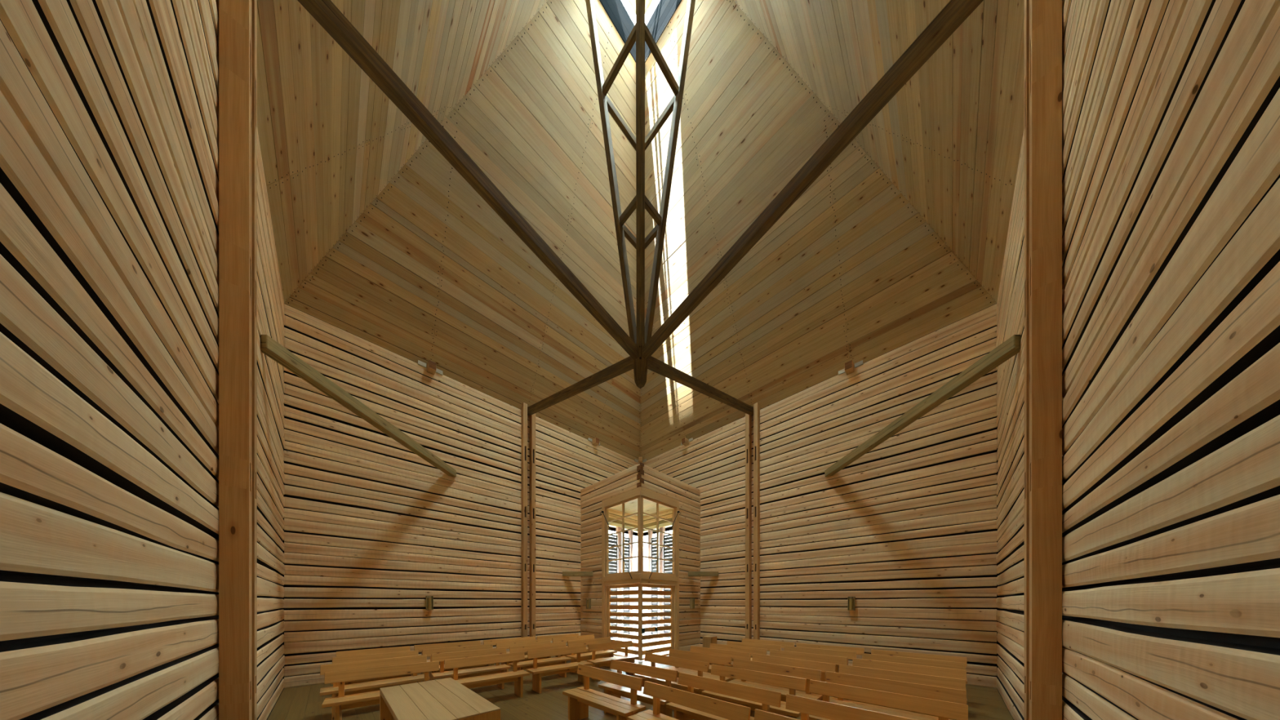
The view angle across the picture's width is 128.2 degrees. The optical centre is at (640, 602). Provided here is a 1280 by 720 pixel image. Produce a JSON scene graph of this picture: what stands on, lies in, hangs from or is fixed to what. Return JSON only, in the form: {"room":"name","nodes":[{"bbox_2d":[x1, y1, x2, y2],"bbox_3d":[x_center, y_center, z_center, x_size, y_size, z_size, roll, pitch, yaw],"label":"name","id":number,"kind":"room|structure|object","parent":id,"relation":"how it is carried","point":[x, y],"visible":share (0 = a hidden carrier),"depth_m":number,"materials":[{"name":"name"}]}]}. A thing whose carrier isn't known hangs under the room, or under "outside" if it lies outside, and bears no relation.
{"room":"house of worship","nodes":[
{"label":"house of worship","id":0,"kind":"room"},
{"bbox_2d":[0,0,284,719],"bbox_3d":[-3.444,-2.060,2.376,9.947,7.340,0.325,0,0,45],"label":"wall","id":1,"kind":"structure","parent":0,"point":[109,108],"depth_m":1.25,"materials":[{"name":"beige wood"}]},
{"bbox_2d":[218,0,251,719],"bbox_3d":[-3.193,-2.070,2.451,0.143,7.360,0.124,0,0,-45],"label":"wall post","id":2,"kind":"object","parent":1,"relation":"attached to","point":[234,15],"visible":1,"depth_m":2.41,"materials":[{"name":"brown wood"}]},
{"bbox_2d":[251,0,257,719],"bbox_3d":[-3.369,-2.070,2.627,0.124,7.360,0.143,0,0,45],"label":"wall post","id":3,"kind":"object","parent":1,"relation":"attached to","point":[254,2],"visible":0.3,"depth_m":2.64,"materials":[{"name":"brown wood"}]},
{"bbox_2d":[259,334,456,476],"bbox_3d":[-4.700,-3.235,5.820,0.150,0.170,3.960,0,0,0],"label":"brace","id":4,"kind":"object","parent":1,"relation":"attached to","point":[269,347],"visible":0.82,"depth_m":4.84,"materials":[{"name":"brown wood"}]},
{"bbox_2d":[276,303,638,688],"bbox_3d":[-3.463,-2.060,9.247,0.323,7.340,9.897,0,0,45],"label":"wall","id":5,"kind":"structure","parent":0,"point":[373,529],"depth_m":7.17,"materials":[{"name":"beige wood"}]},
{"bbox_2d":[426,595,433,609],"bbox_3d":[-5.021,0.010,7.391,0.107,0.330,0.132,0,0,45],"label":"wall sconce","id":6,"kind":"object","parent":5,"relation":"attached to","point":[429,599],"visible":1,"depth_m":7.37,"materials":[{"name":"brown metal"}]},
{"bbox_2d":[417,360,443,375],"bbox_3d":[-4.966,-5.580,7.378,0.220,0.180,0.500,0,0,45],"label":"block","id":7,"kind":"object","parent":5,"relation":"attached to","point":[431,366],"visible":1,"depth_m":7.33,"materials":[{"name":"brown wood"}]},
{"bbox_2d":[521,402,527,637],"bbox_3d":[-3.369,-2.070,9.013,0.124,7.360,0.143,0,0,-45],"label":"wall post","id":8,"kind":"object","parent":5,"relation":"attached to","point":[524,406],"visible":0.95,"depth_m":8.96,"materials":[{"name":"brown wood"}]},
{"bbox_2d":[529,413,535,636],"bbox_3d":[-3.193,-2.070,9.189,0.143,7.360,0.124,0,0,45],"label":"wall post","id":9,"kind":"object","parent":5,"relation":"attached to","point":[532,418],"visible":0.93,"depth_m":9.13,"materials":[{"name":"brown wood"}]},
{"bbox_2d":[562,571,592,576],"bbox_3d":[-2.015,-0.920,10.020,0.970,0.145,0.150,0,0,0],"label":"brace","id":10,"kind":"object","parent":5,"relation":"attached to","point":[564,573],"visible":0.94,"depth_m":9.95,"materials":[{"name":"brown wood"}]},
{"bbox_2d":[587,437,599,445],"bbox_3d":[-1.558,-5.580,10.786,0.500,0.180,0.220,0,0,-45],"label":"block","id":11,"kind":"object","parent":5,"relation":"attached to","point":[595,442],"visible":1,"depth_m":10.73,"materials":[{"name":"brown wood"}]},
{"bbox_2d":[579,505,702,530],"bbox_3d":[0.000,-3.210,10.720,3.197,0.480,3.197,0,0,45],"label":"trim","id":12,"kind":"structure","parent":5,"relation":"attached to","point":[663,522],"depth_m":11.94,"materials":[{"name":"brown wood"}]},
{"bbox_2d":[580,463,643,651],"bbox_3d":[-0.973,-1.100,9.499,0.123,5.420,2.869,0,0,-45],"label":"wall","id":13,"kind":"structure","parent":0,"point":[592,496],"depth_m":9.95,"materials":[{"name":"brown wood"}]},
{"bbox_2d":[586,598,591,608],"bbox_3d":[-1.684,0.030,10.057,0.132,0.330,0.107,0,0,45],"label":"wall sconce","id":14,"kind":"object","parent":13,"relation":"attached to","point":[588,600],"visible":1,"depth_m":10.02,"materials":[{"name":"brown metal"}]},
{"bbox_2d":[600,511,631,577],"bbox_3d":[-0.758,-1.734,9.154,0.059,2.158,1.469,0,0,-45],"label":"rod","id":15,"kind":"object","parent":13,"relation":"attached to","point":[602,512],"visible":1,"depth_m":9.11,"materials":[{"name":"black metal"}]},
{"bbox_2d":[601,486,640,650],"bbox_3d":[-0.565,-0.770,9.083,1.680,4.760,0.138,0,0,45],"label":"trim","id":16,"kind":"structure","parent":13,"relation":"attached to","point":[636,578],"depth_m":9.32,"materials":[{"name":"brown wood"}]},
{"bbox_2d":[604,496,637,576],"bbox_3d":[-0.560,-1.860,9.081,1.470,2.140,0.075,0,0,45],"label":"window","id":17,"kind":"structure","parent":13,"relation":"in","point":[606,508],"depth_m":9.14,"materials":[{"name":"brown wood"}]},
{"bbox_2d":[604,583,642,660],"bbox_3d":[-0.523,0.545,9.047,1.570,2.130,0.090,0,0,45],"label":"door","id":18,"kind":"structure","parent":13,"relation":"in","point":[608,593],"depth_m":8.95,"materials":[{"name":"brown wood"}]},
{"bbox_2d":[266,642,1013,719],"bbox_3d":[0.000,1.670,5.820,10.047,0.120,10.047,0,0,45],"label":"floor","id":19,"kind":"structure","parent":0,"point":[303,702],"depth_m":4.96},
{"bbox_2d":[336,645,409,657],"bbox_3d":[-4.976,1.243,5.837,1.064,0.735,0.334,0,0,-44],"label":"bench","id":20,"kind":"object","parent":19,"relation":"on","point":[397,649],"visible":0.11,"depth_m":5.86,"materials":[{"name":"brown wood"}]},
{"bbox_2d":[320,654,430,719],"bbox_3d":[-3.971,1.243,4.714,1.244,0.735,0.334,0,0,-45],"label":"bench","id":21,"kind":"object","parent":19,"relation":"on","point":[372,686],"visible":0.62,"depth_m":4.64,"materials":[{"name":"brown wood"}]},
{"bbox_2d":[330,650,420,684],"bbox_3d":[-4.419,1.243,5.238,1.121,0.735,0.334,0,0,-42],"label":"bench","id":22,"kind":"object","parent":19,"relation":"on","point":[402,654],"visible":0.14,"depth_m":5.22,"materials":[{"name":"brown wood"}]},
{"bbox_2d":[321,661,439,719],"bbox_3d":[-3.422,1.243,4.194,1.206,0.735,0.334,0,0,-40],"label":"bench","id":23,"kind":"object","parent":19,"relation":"on","point":[341,702],"visible":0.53,"depth_m":4.04,"materials":[{"name":"brown wood"}]},
{"bbox_2d":[379,677,500,719],"bbox_3d":[-1.878,1.235,2.822,1.470,0.750,0.628,0,0,45],"label":"table","id":24,"kind":"object","parent":19,"relation":"on","point":[444,699],"visible":1,"depth_m":2.72,"materials":[{"name":"brown wood"}]},
{"bbox_2d":[413,640,480,681],"bbox_3d":[-4.110,1.243,6.701,1.238,0.735,0.334,0,0,-40],"label":"bench","id":25,"kind":"object","parent":19,"relation":"on","point":[416,647],"visible":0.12,"depth_m":6.69,"materials":[{"name":"brown wood"}]},
{"bbox_2d":[422,644,495,680],"bbox_3d":[-3.528,1.243,6.098,1.220,0.735,0.334,0,0,-41],"label":"bench","id":26,"kind":"object","parent":19,"relation":"on","point":[428,652],"visible":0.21,"depth_m":6.08,"materials":[{"name":"brown wood"}]},
{"bbox_2d":[431,647,510,688],"bbox_3d":[-3.021,1.243,5.590,1.213,0.735,0.334,0,0,-41],"label":"bench","id":27,"kind":"object","parent":19,"relation":"on","point":[497,668],"visible":0.7,"depth_m":5.58,"materials":[{"name":"brown wood"}]},
{"bbox_2d":[444,651,529,697],"bbox_3d":[-2.470,1.243,5.064,1.215,0.735,0.334,0,0,-41],"label":"bench","id":28,"kind":"object","parent":19,"relation":"on","point":[516,676],"visible":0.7,"depth_m":5.09,"materials":[{"name":"brown wood"}]},
{"bbox_2d":[483,636,535,666],"bbox_3d":[-3.122,1.243,7.547,1.226,0.735,0.334,0,0,-41],"label":"bench","id":29,"kind":"object","parent":19,"relation":"on","point":[493,642],"visible":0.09,"depth_m":7.55,"materials":[{"name":"brown wood"}]},
{"bbox_2d":[496,638,551,672],"bbox_3d":[-2.566,1.243,7.013,1.257,0.735,0.334,0,0,-45],"label":"bench","id":30,"kind":"object","parent":19,"relation":"on","point":[507,645],"visible":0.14,"depth_m":6.98,"materials":[{"name":"brown wood"}]},
{"bbox_2d":[508,641,571,677],"bbox_3d":[-2.069,1.243,6.476,1.216,0.735,0.334,0,0,-41],"label":"bench","id":31,"kind":"object","parent":19,"relation":"on","point":[522,665],"visible":0.65,"depth_m":6.47,"materials":[{"name":"brown wood"}]},
{"bbox_2d":[537,633,578,647],"bbox_3d":[-2.152,1.243,8.323,1.184,0.735,0.334,0,0,-39],"label":"bench","id":32,"kind":"object","parent":19,"relation":"on","point":[550,637],"visible":0.09,"depth_m":8.32,"materials":[{"name":"brown wood"}]},
{"bbox_2d":[525,644,592,693],"bbox_3d":[-1.517,1.243,5.921,1.210,0.735,0.334,0,0,-41],"label":"bench","id":33,"kind":"object","parent":19,"relation":"on","point":[537,673],"visible":0.85,"depth_m":5.81,"materials":[{"name":"brown wood"}]},
{"bbox_2d":[551,634,596,657],"bbox_3d":[-1.646,1.243,8.004,0.334,0.735,1.284,0,0,43],"label":"bench","id":34,"kind":"object","parent":19,"relation":"on","point":[566,639],"visible":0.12,"depth_m":8.02,"materials":[{"name":"brown wood"}]},
{"bbox_2d":[566,636,617,674],"bbox_3d":[-1.136,1.243,7.413,0.334,0.735,1.259,0,0,45],"label":"bench","id":35,"kind":"object","parent":19,"relation":"on","point":[605,653],"visible":0.73,"depth_m":7.38,"materials":[{"name":"brown wood"}]},
{"bbox_2d":[562,663,645,719],"bbox_3d":[-0.501,1.243,3.931,1.241,0.735,0.334,0,0,44],"label":"bench","id":36,"kind":"object","parent":19,"relation":"on","point":[580,699],"visible":1,"depth_m":3.92,"materials":[{"name":"brown wood"}]},
{"bbox_2d":[586,640,639,681],"bbox_3d":[-0.582,1.243,6.729,1.124,0.735,0.334,0,0,-37],"label":"bench","id":37,"kind":"object","parent":19,"relation":"on","point":[597,663],"visible":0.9,"depth_m":6.71,"materials":[{"name":"brown wood"}]},
{"bbox_2d":[598,659,677,716],"bbox_3d":[-0.055,1.243,4.307,1.215,0.735,0.334,0,0,41],"label":"bench","id":38,"kind":"object","parent":19,"relation":"on","point":[668,675],"visible":0.56,"depth_m":4.28,"materials":[{"name":"brown wood"}]},
{"bbox_2d":[635,653,709,695],"bbox_3d":[0.471,1.243,4.901,1.275,0.735,0.334,0,0,45],"label":"bench","id":39,"kind":"object","parent":19,"relation":"on","point":[701,666],"visible":0.37,"depth_m":4.86,"materials":[{"name":"brown wood"}]},
{"bbox_2d":[626,680,751,719],"bbox_3d":[0.408,1.243,2.958,0.334,0.735,1.236,0,0,-44],"label":"bench","id":40,"kind":"object","parent":19,"relation":"on","point":[725,709],"visible":1,"depth_m":3.04,"materials":[{"name":"brown wood"}]},
{"bbox_2d":[662,648,733,681],"bbox_3d":[0.936,1.243,5.358,1.266,0.735,0.334,0,0,44],"label":"bench","id":41,"kind":"object","parent":19,"relation":"on","point":[722,660],"visible":0.51,"depth_m":5.34,"materials":[{"name":"brown wood"}]},
{"bbox_2d":[702,635,716,648],"bbox_3d":[1.675,1.215,7.509,0.239,0.790,0.264,0,0,45],"label":"pedestal","id":42,"kind":"object","parent":19,"relation":"on","point":[707,640],"visible":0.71,"depth_m":7.42,"materials":[{"name":"brown wood"}]},
{"bbox_2d":[688,645,751,679],"bbox_3d":[1.389,1.243,5.769,0.334,0.735,1.278,0,0,-44],"label":"bench","id":43,"kind":"object","parent":19,"relation":"on","point":[734,655],"visible":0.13,"depth_m":5.75,"materials":[{"name":"brown wood"}]},
{"bbox_2d":[666,672,781,719],"bbox_3d":[0.855,1.243,3.385,1.235,0.735,0.334,0,0,45],"label":"bench","id":44,"kind":"object","parent":19,"relation":"on","point":[767,698],"visible":0.71,"depth_m":3.41,"materials":[{"name":"brown wood"}]},
{"bbox_2d":[707,643,767,666],"bbox_3d":[1.869,1.243,6.190,1.216,0.735,0.334,0,0,44],"label":"bench","id":45,"kind":"object","parent":19,"relation":"on","point":[735,648],"visible":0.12,"depth_m":6.21,"materials":[{"name":"brown wood"}]},
{"bbox_2d":[702,664,806,719],"bbox_3d":[1.387,1.243,3.917,1.225,0.735,0.334,0,0,44],"label":"bench","id":46,"kind":"object","parent":19,"relation":"on","point":[793,683],"visible":0.48,"depth_m":3.85,"materials":[{"name":"brown wood"}]},
{"bbox_2d":[727,640,781,661],"bbox_3d":[2.366,1.243,6.644,1.162,0.735,0.334,0,0,40],"label":"bench","id":47,"kind":"object","parent":19,"relation":"on","point":[768,646],"visible":0.12,"depth_m":6.66,"materials":[{"name":"brown wood"}]},
{"bbox_2d":[742,638,794,657],"bbox_3d":[2.851,1.243,7.108,1.195,0.735,0.334,0,0,43],"label":"bench","id":48,"kind":"object","parent":19,"relation":"on","point":[782,644],"visible":0.14,"depth_m":7.14,"materials":[{"name":"brown wood"}]},
{"bbox_2d":[728,658,822,702],"bbox_3d":[1.827,1.243,4.371,1.222,0.735,0.334,0,0,45],"label":"bench","id":49,"kind":"object","parent":19,"relation":"on","point":[809,674],"visible":0.52,"depth_m":4.32,"materials":[{"name":"brown wood"}]},
{"bbox_2d":[754,708,799,719],"bbox_3d":[1.311,1.243,2.049,1.235,0.735,0.334,0,0,45],"label":"bench","id":50,"kind":"object","parent":19,"relation":"on","point":[759,714],"visible":1,"depth_m":2.47,"materials":[{"name":"brown wood"}]},
{"bbox_2d":[751,653,835,700],"bbox_3d":[2.280,1.243,4.815,0.334,0.735,1.252,0,0,-42],"label":"bench","id":51,"kind":"object","parent":19,"relation":"on","point":[824,667],"visible":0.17,"depth_m":4.77,"materials":[{"name":"brown wood"}]},
{"bbox_2d":[769,649,847,697],"bbox_3d":[2.799,1.243,5.313,1.217,0.735,0.334,0,0,43],"label":"bench","id":52,"kind":"object","parent":19,"relation":"on","point":[837,660],"visible":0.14,"depth_m":5.29,"materials":[{"name":"brown wood"}]},
{"bbox_2d":[783,645,856,665],"bbox_3d":[3.301,1.243,5.832,1.216,0.735,0.334,0,0,43],"label":"bench","id":53,"kind":"object","parent":19,"relation":"on","point":[850,655],"visible":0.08,"depth_m":5.83,"materials":[{"name":"brown wood"}]},
{"bbox_2d":[796,643,864,666],"bbox_3d":[3.768,1.243,6.250,1.184,0.735,0.334,0,0,38],"label":"bench","id":54,"kind":"object","parent":19,"relation":"on","point":[859,651],"visible":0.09,"depth_m":6.23,"materials":[{"name":"brown wood"}]},
{"bbox_2d":[785,693,915,719],"bbox_3d":[1.768,1.243,2.470,1.235,0.735,0.334,0,0,45],"label":"bench","id":55,"kind":"object","parent":19,"relation":"on","point":[806,706],"visible":1,"depth_m":2.70,"materials":[{"name":"brown wood"}]},
{"bbox_2d":[808,680,968,719],"bbox_3d":[2.295,1.243,3.023,0.334,0.735,1.235,0,0,-45],"label":"bench","id":56,"kind":"object","parent":19,"relation":"on","point":[944,710],"visible":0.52,"depth_m":3.00,"materials":[{"name":"brown wood"}]},
{"bbox_2d":[822,671,966,719],"bbox_3d":[2.737,1.243,3.458,1.235,0.735,0.334,0,0,45],"label":"bench","id":57,"kind":"object","parent":19,"relation":"on","point":[944,694],"visible":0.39,"depth_m":3.45,"materials":[{"name":"brown wood"}]},
{"bbox_2d":[839,664,965,719],"bbox_3d":[3.184,1.243,3.890,0.334,0.735,1.235,0,0,-45],"label":"bench","id":58,"kind":"object","parent":19,"relation":"on","point":[942,682],"visible":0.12,"depth_m":3.88,"materials":[{"name":"brown wood"}]},
{"bbox_2d":[852,657,967,719],"bbox_3d":[3.711,1.243,4.385,0.334,0.735,1.235,0,0,-45],"label":"bench","id":59,"kind":"object","parent":19,"relation":"on","point":[906,668],"visible":0.2,"depth_m":4.38,"materials":[{"name":"brown wood"}]},
{"bbox_2d":[862,653,966,690],"bbox_3d":[4.206,1.243,4.867,1.235,0.735,0.334,0,0,45],"label":"bench","id":60,"kind":"object","parent":19,"relation":"on","point":[941,664],"visible":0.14,"depth_m":4.87,"materials":[{"name":"brown wood"}]},
{"bbox_2d":[871,648,967,684],"bbox_3d":[4.696,1.243,5.316,1.235,0.735,0.334,0,0,45],"label":"bench","id":61,"kind":"object","parent":19,"relation":"on","point":[928,656],"visible":0.22,"depth_m":5.32,"materials":[{"name":"brown wood"}]},
{"bbox_2d":[599,0,681,62],"bbox_3d":[0.000,-12.328,5.820,1.854,0.756,1.854,0,0,45],"label":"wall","id":62,"kind":"structure","parent":0,"point":[615,10],"depth_m":6.55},
{"bbox_2d":[621,0,660,24],"bbox_3d":[0.000,-13.090,5.820,1.774,0.760,1.774,0,0,45],"label":"window","id":63,"kind":"structure","parent":62,"relation":"in","point":[651,6],"depth_m":6.80,"materials":[{"name":"white glass"}]},
{"bbox_2d":[611,499,669,515],"bbox_3d":[0.000,-3.465,10.515,2.807,0.030,2.807,0,0,-45],"label":"ceiling","id":64,"kind":"structure","parent":0,"point":[631,508],"depth_m":11.36,"materials":[{"name":"beige wood"}]},
{"bbox_2d":[582,564,697,632],"bbox_3d":[0.000,-1.090,9.627,3.976,5.400,2.002,0,0,0],"label":"lining","id":65,"kind":"object","parent":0,"point":[680,564],"depth_m":10.14,"materials":[{"name":"brown wood"}]},
{"bbox_2d":[257,0,1024,460],"bbox_3d":[0.000,-8.668,5.820,10.347,6.717,10.347,0,0,45],"label":"ceiling","id":66,"kind":"structure","parent":0,"point":[901,239],"depth_m":6.29,"materials":[{"name":"beige wood"}]},
{"bbox_2d":[297,0,983,415],"bbox_3d":[0.000,-8.170,5.820,6.756,8.240,6.756,0,0,0],"label":"roof truss","id":67,"kind":"object","parent":66,"relation":"hanging from","point":[640,345],"visible":0.98,"depth_m":5.00,"materials":[{"name":"brown wood"}]},
{"bbox_2d":[634,457,646,463],"bbox_3d":[-0.021,-5.610,12.294,0.390,0.160,0.382,0,0,-37],"label":"block","id":68,"kind":"object","parent":66,"relation":"attached to","point":[640,459],"visible":0.83,"depth_m":12.24,"materials":[{"name":"brown wood"}]},
{"bbox_2d":[608,526,672,536],"bbox_3d":[0.000,-3.550,9.601,9.900,0.080,9.900,0,0,-45],"label":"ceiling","id":69,"kind":"structure","parent":0,"point":[614,529],"depth_m":15.42,"materials":[{"name":"black"}]},
{"bbox_2d":[637,462,700,651],"bbox_3d":[0.973,-1.100,9.498,0.122,5.420,2.869,0,0,45],"label":"wall","id":70,"kind":"structure","parent":0,"point":[688,496],"depth_m":9.95,"materials":[{"name":"brown wood"}]},
{"bbox_2d":[637,494,643,573],"bbox_3d":[0.000,-1.860,8.529,0.115,2.160,0.115,0,0,45],"label":"trim","id":71,"kind":"structure","parent":70,"relation":"attached to","point":[640,498],"depth_m":8.49,"materials":[{"name":"brown wood"}]},
{"bbox_2d":[641,583,676,660],"bbox_3d":[0.547,0.545,9.044,0.108,2.130,1.541,0,0,44],"label":"door","id":72,"kind":"structure","parent":70,"relation":"in","point":[673,593],"depth_m":9.10,"materials":[{"name":"brown wood"}]},
{"bbox_2d":[640,486,679,649],"bbox_3d":[0.565,-0.770,9.083,0.138,4.760,1.680,0,0,45],"label":"trim","id":73,"kind":"structure","parent":70,"relation":"attached to","point":[654,579],"depth_m":9.27,"materials":[{"name":"brown wood"}]},
{"bbox_2d":[643,496,676,577],"bbox_3d":[0.560,-1.860,9.081,1.470,2.140,0.075,0,0,-45],"label":"window","id":74,"kind":"structure","parent":70,"relation":"in","point":[674,508],"depth_m":9.14,"materials":[{"name":"brown wood"}]},
{"bbox_2d":[648,511,680,578],"bbox_3d":[0.758,-1.734,9.154,0.059,2.158,1.469,0,0,45],"label":"rod","id":75,"kind":"object","parent":70,"relation":"attached to","point":[677,511],"visible":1,"depth_m":9.09,"materials":[{"name":"black metal"}]},
{"bbox_2d":[689,598,694,608],"bbox_3d":[1.684,0.030,10.057,0.132,0.330,0.107,0,0,-45],"label":"wall sconce","id":76,"kind":"object","parent":70,"relation":"attached to","point":[691,600],"visible":1,"depth_m":10.02,"materials":[{"name":"brown metal"}]},
{"bbox_2d":[642,303,1004,688],"bbox_3d":[3.462,-2.060,9.247,9.897,7.340,0.325,0,0,45],"label":"wall","id":77,"kind":"structure","parent":0,"point":[907,530],"depth_m":7.16,"materials":[{"name":"beige wood"}]},
{"bbox_2d":[608,524,672,532],"bbox_3d":[0.000,-0.940,12.521,8.627,5.100,4.469,0,0,0],"label":"trim","id":78,"kind":"structure","parent":77,"relation":"attached to","point":[611,526],"depth_m":13.53,"materials":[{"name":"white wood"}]},
{"bbox_2d":[680,437,693,446],"bbox_3d":[1.558,-5.580,10.786,0.500,0.180,0.220,0,0,45],"label":"block","id":79,"kind":"object","parent":77,"relation":"attached to","point":[685,442],"visible":1,"depth_m":10.73,"materials":[{"name":"brown wood"}]},
{"bbox_2d":[688,571,718,576],"bbox_3d":[2.015,-0.920,10.020,0.970,0.145,0.150,0,0,0],"label":"brace","id":80,"kind":"object","parent":77,"relation":"attached to","point":[690,573],"visible":0.9,"depth_m":9.95,"materials":[{"name":"brown wood"}]},
{"bbox_2d":[745,413,751,639],"bbox_3d":[3.193,-2.070,9.189,0.143,7.360,0.124,0,0,-45],"label":"wall post","id":81,"kind":"object","parent":77,"relation":"attached to","point":[748,417],"visible":0.93,"depth_m":9.15,"materials":[{"name":"brown wood"}]},
{"bbox_2d":[753,402,759,639],"bbox_3d":[3.369,-2.070,9.013,0.124,7.360,0.143,0,0,45],"label":"wall post","id":82,"kind":"object","parent":77,"relation":"attached to","point":[756,406],"visible":0.95,"depth_m":8.97,"materials":[{"name":"brown wood"}]},
{"bbox_2d":[838,360,862,375],"bbox_3d":[4.966,-5.580,7.378,0.220,0.180,0.500,0,0,-45],"label":"block","id":83,"kind":"object","parent":77,"relation":"attached to","point":[849,366],"visible":1,"depth_m":7.33,"materials":[{"name":"brown wood"}]},
{"bbox_2d":[847,596,855,610],"bbox_3d":[5.021,0.025,7.391,0.132,0.330,0.107,0,0,45],"label":"wall sconce","id":84,"kind":"object","parent":77,"relation":"attached to","point":[851,600],"visible":1,"depth_m":7.37,"materials":[{"name":"brown metal"}]},
{"bbox_2d":[995,0,1279,719],"bbox_3d":[3.444,-2.060,2.376,0.325,7.340,9.947,0,0,45],"label":"wall","id":85,"kind":"structure","parent":0,"point":[1171,108],"depth_m":1.26,"materials":[{"name":"beige wood"}]},
{"bbox_2d":[824,334,1022,476],"bbox_3d":[4.700,-3.235,5.820,0.150,0.170,3.960,0,0,0],"label":"brace","id":86,"kind":"object","parent":85,"relation":"attached to","point":[1011,347],"visible":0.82,"depth_m":4.84,"materials":[{"name":"brown wood"}]},
{"bbox_2d":[1024,0,1029,719],"bbox_3d":[3.369,-2.070,2.627,0.124,7.360,0.143,0,0,-45],"label":"wall post","id":87,"kind":"object","parent":85,"relation":"attached to","point":[1026,2],"visible":0.23,"depth_m":2.63,"materials":[{"name":"brown wood"}]},
{"bbox_2d":[1029,0,1062,719],"bbox_3d":[3.193,-2.070,2.451,0.143,7.360,0.124,0,0,45],"label":"wall post","id":88,"kind":"object","parent":85,"relation":"attached to","point":[1045,15],"visible":1,"depth_m":2.41,"materials":[{"name":"brown wood"}]},
{"label":"outside","id":89,"kind":"structure","parent":0,"visible":0},
{"bbox_2d":[610,608,670,645],"bbox_3d":[0.000,1.750,15.000,120.000,0.001,150.000,0,0,0],"label":"ground","id":90,"kind":"structure","parent":89,"point":[633,611],"depth_m":21.87,"materials":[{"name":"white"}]},
{"bbox_2d":[616,527,622,640],"bbox_3d":[-0.950,-0.790,13.650,0.160,5.000,0.198,0,0,45],"label":"porch post","id":91,"kind":"object","parent":90,"relation":"on","point":[618,529],"visible":0.36,"depth_m":13.59,"materials":[{"name":"white wood"}]},
{"bbox_2d":[608,534,617,637],"bbox_3d":[-1.200,-0.700,13.330,0.040,4.420,0.523,0,0,45],"label":"shutter","id":92,"kind":"object","parent":91,"relation":"attached to","point":[615,552],"visible":0.36,"depth_m":13.35,"materials":[{"name":"grey wood"}]},
{"bbox_2d":[628,529,632,639],"bbox_3d":[-0.450,-0.790,14.150,0.160,5.000,0.141,0,0,45],"label":"porch post","id":93,"kind":"object","parent":90,"relation":"on","point":[630,532],"visible":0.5,"depth_m":14.08,"materials":[{"name":"white wood"}]},
{"bbox_2d":[622,537,630,634],"bbox_3d":[-0.630,-0.700,13.900,0.040,4.420,0.382,0,0,45],"label":"shutter","id":94,"kind":"object","parent":93,"relation":"attached to","point":[628,540],"visible":0.38,"depth_m":13.93,"materials":[{"name":"grey wood"}]},
{"bbox_2d":[648,529,653,639],"bbox_3d":[0.450,-0.790,14.150,0.141,5.000,0.160,0,0,45],"label":"porch post","id":95,"kind":"object","parent":90,"relation":"on","point":[650,532],"visible":0.5,"depth_m":14.08,"materials":[{"name":"white wood"}]},
{"bbox_2d":[651,537,657,634],"bbox_3d":[0.630,-0.700,13.900,0.382,4.420,0.040,0,0,45],"label":"shutter","id":96,"kind":"object","parent":95,"relation":"attached to","point":[653,540],"visible":0.39,"depth_m":13.90,"materials":[{"name":"grey wood"}]},
{"bbox_2d":[659,527,665,640],"bbox_3d":[0.950,-0.790,13.650,0.198,5.000,0.160,0,0,45],"label":"porch post","id":97,"kind":"object","parent":90,"relation":"on","point":[661,529],"visible":0.36,"depth_m":13.56,"materials":[{"name":"white wood"}]},
{"bbox_2d":[663,534,672,637],"bbox_3d":[1.200,-0.700,13.330,0.523,4.420,0.040,0,0,45],"label":"shutter","id":98,"kind":"object","parent":97,"relation":"attached to","point":[665,552],"visible":0.45,"depth_m":13.36,"materials":[{"name":"grey wood"}]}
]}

